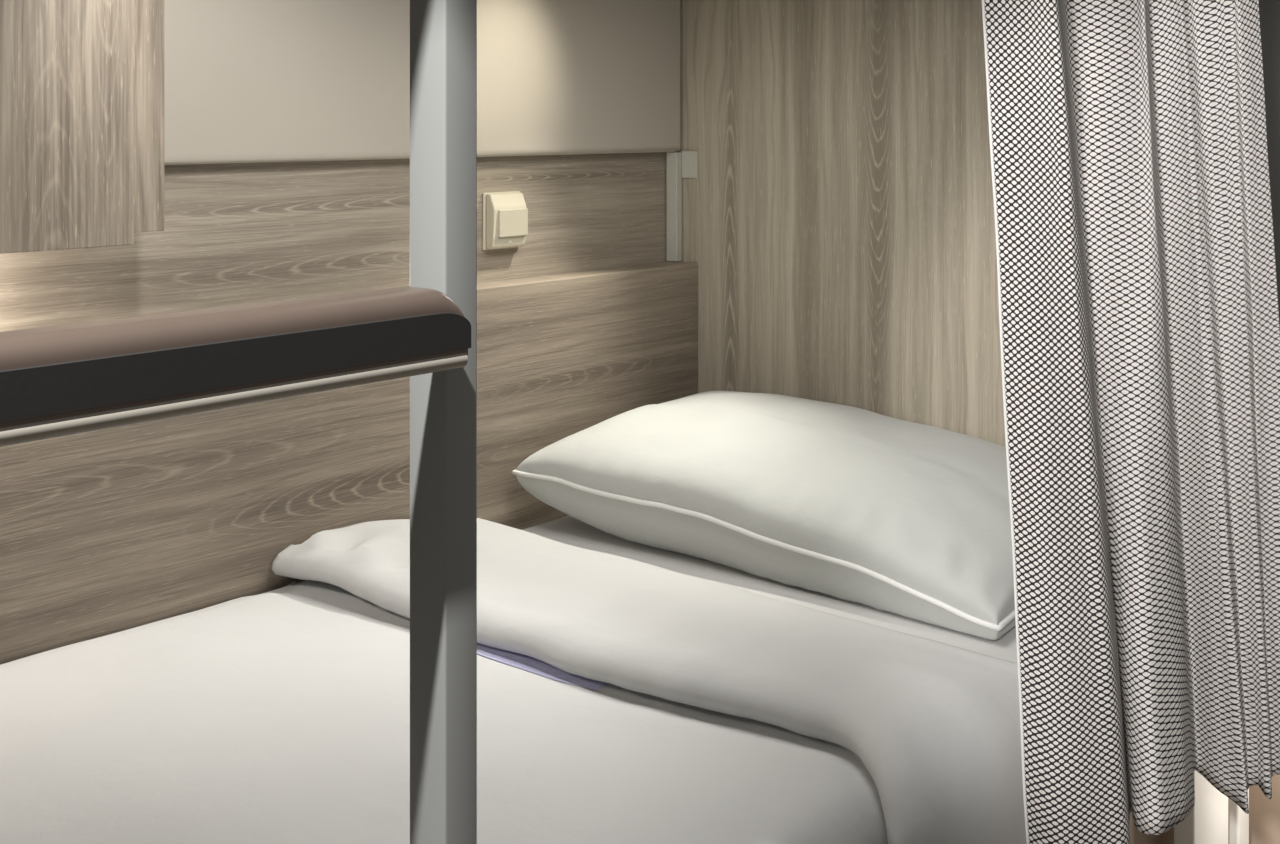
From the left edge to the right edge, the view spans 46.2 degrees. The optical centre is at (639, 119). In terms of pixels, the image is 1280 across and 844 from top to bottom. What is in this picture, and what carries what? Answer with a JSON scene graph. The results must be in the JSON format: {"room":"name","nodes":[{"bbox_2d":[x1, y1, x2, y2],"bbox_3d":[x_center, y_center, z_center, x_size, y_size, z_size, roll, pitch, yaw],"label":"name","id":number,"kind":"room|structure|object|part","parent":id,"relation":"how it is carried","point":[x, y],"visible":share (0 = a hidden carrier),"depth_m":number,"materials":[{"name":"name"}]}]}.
{"room":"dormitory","nodes":[
{"label":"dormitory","id":0,"kind":"room"},
{"bbox_2d":[0,152,666,331],"bbox_3d":[-0.919,0.450,2.011,0.060,1.500,3.100,0,0,40],"label":"wall","id":1,"kind":"structure","parent":0,"point":[234,234],"depth_m":2.42,"materials":[{"name":"brown wood"}]},
{"bbox_2d":[0,0,163,253],"bbox_3d":[-0.897,-0.066,1.832,0.130,0.464,0.693,0,0,40],"label":"upper cabinet","id":2,"kind":"object","parent":1,"relation":"attached to","point":[82,81],"visible":1,"depth_m":1.94,"materials":[{"name":"brown wood"}]},
{"bbox_2d":[164,0,679,164],"bbox_3d":[-0.901,-0.116,1.959,0.034,0.364,3.043,0,0,40],"label":"panel","id":3,"kind":"object","parent":1,"relation":"attached to","point":[246,81],"visible":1,"depth_m":2.50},
{"bbox_2d":[483,191,527,249],"bbox_3d":[-0.244,0.184,2.745,0.030,0.104,0.094,0,0,40],"label":"light switch","id":4,"kind":"object","parent":1,"relation":"attached to","point":[505,214],"visible":1,"depth_m":2.73,"materials":[{"name":"beige plastic"}]},
{"bbox_2d":[679,0,1005,446],"bbox_3d":[0.533,0.450,2.780,1.177,1.500,0.050,0,0,40],"label":"wall","id":5,"kind":"structure","parent":0,"point":[838,219],"depth_m":2.86,"materials":[{"name":"brown wood"}]},
{"bbox_2d":[1249,775,1279,843],"bbox_3d":[1.000,1.030,2.360,0.076,0.340,0.104,0,0,40],"label":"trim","id":6,"kind":"structure","parent":5,"relation":"attached to","point":[1264,813],"depth_m":2.32,"materials":[{"name":"brown wood"}]},
{"bbox_2d":[1258,0,1279,325],"bbox_3d":[0.998,0.280,2.361,0.075,1.159,0.100,0,0,40],"label":"trim","id":7,"kind":"structure","parent":5,"relation":"attached to","point":[1269,10],"depth_m":2.31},
{"bbox_3d":[-0.401,-0.360,1.577,1.413,0.120,3.100,0,0,40],"label":"ceiling","id":8,"kind":"structure","parent":0,"visible":0},
{"bbox_2d":[982,0,1279,843],"bbox_3d":[0.562,0.257,1.616,0.170,1.098,0.548,0,0,40],"label":"curtain","id":9,"kind":"object","parent":8,"relation":"hanging from","point":[1139,326],"visible":1,"depth_m":1.61,"materials":[{"name":"fabric"}]},
{"bbox_3d":[0.630,1.225,0.907,4.200,0.050,6.200,0,0,40],"label":"floor","id":10,"kind":"structure","parent":0,"visible":0},
{"bbox_2d":[0,0,476,843],"bbox_3d":[-0.400,0.450,0.554,0.061,1.500,0.934,0,0,40],"label":"ladder","id":11,"kind":"object","parent":10,"relation":"on","point":[68,379],"visible":1,"depth_m":0.89,"materials":[{"name":"grey paint"}]},
{"bbox_3d":[-0.388,0.139,0.542,0.027,0.009,0.867,0,0,40],"label":"underside trim","id":12,"kind":"part","parent":11,"relation":"part of","materials":[{"name":"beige metal"}]},
{"bbox_3d":[-0.119,0.450,0.910,0.032,1.500,0.027,0,0,40],"label":"post","id":13,"kind":"part","parent":11,"relation":"part of","materials":[{"name":"grey metal"}]},
{"bbox_2d":[0,261,697,664],"bbox_3d":[-0.886,0.747,1.948,0.070,0.906,3.046,0,0,40],"label":"panel","id":14,"kind":"object","parent":10,"relation":"on","point":[103,532],"visible":0.45,"depth_m":2.30,"materials":[{"name":"brown wood"}]},
{"bbox_2d":[666,151,697,261],"bbox_3d":[0.087,0.178,3.107,0.068,0.229,0.022,0,0,40],"label":"bracket","id":15,"kind":"object","parent":14,"relation":"on","point":[679,165],"visible":1,"depth_m":3.11,"materials":[{"name":"white paint"}]},
{"bbox_2d":[1130,770,1248,843],"bbox_3d":[-0.390,0.990,1.587,1.147,0.420,2.930,0,0,40],"label":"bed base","id":16,"kind":"object","parent":10,"relation":"on","point":[1214,818],"visible":0.09,"depth_m":2.12,"materials":[{"name":"white"}]},
{"bbox_2d":[523,516,1016,662],"bbox_3d":[-0.411,0.798,1.609,1.086,0.160,2.936,0,0,40],"label":"mattress","id":17,"kind":"object","parent":16,"relation":"on","point":[569,530],"visible":0.02,"depth_m":2.31,"materials":[{"name":"fabric"}]},
{"bbox_2d":[0,518,1025,843],"bbox_3d":[-0.570,0.803,1.356,1.164,0.350,2.245,0,0,40],"label":"duvet","id":18,"kind":"object","parent":17,"relation":"on","point":[621,700],"visible":0.83,"depth_m":1.71,"materials":[{"name":"white fabric"}]},
{"bbox_2d":[512,391,1015,639],"bbox_3d":[0.310,0.613,2.558,0.934,0.204,0.558,0,0,40],"label":"pillow","id":19,"kind":"object","parent":17,"relation":"on","point":[908,519],"visible":0.82,"depth_m":2.39,"materials":[{"name":"fabric"}]},
{"bbox_3d":[0.797,0.990,2.131,0.029,0.420,0.140,0,0,40],"label":"post","id":20,"kind":"part","parent":16,"relation":"part of","materials":[{"name":"white"}]},
{"bbox_3d":[0.884,0.990,2.236,0.029,0.420,0.048,0,0,40],"label":"post","id":21,"kind":"part","parent":16,"relation":"part of","materials":[{"name":"white"}]}
]}

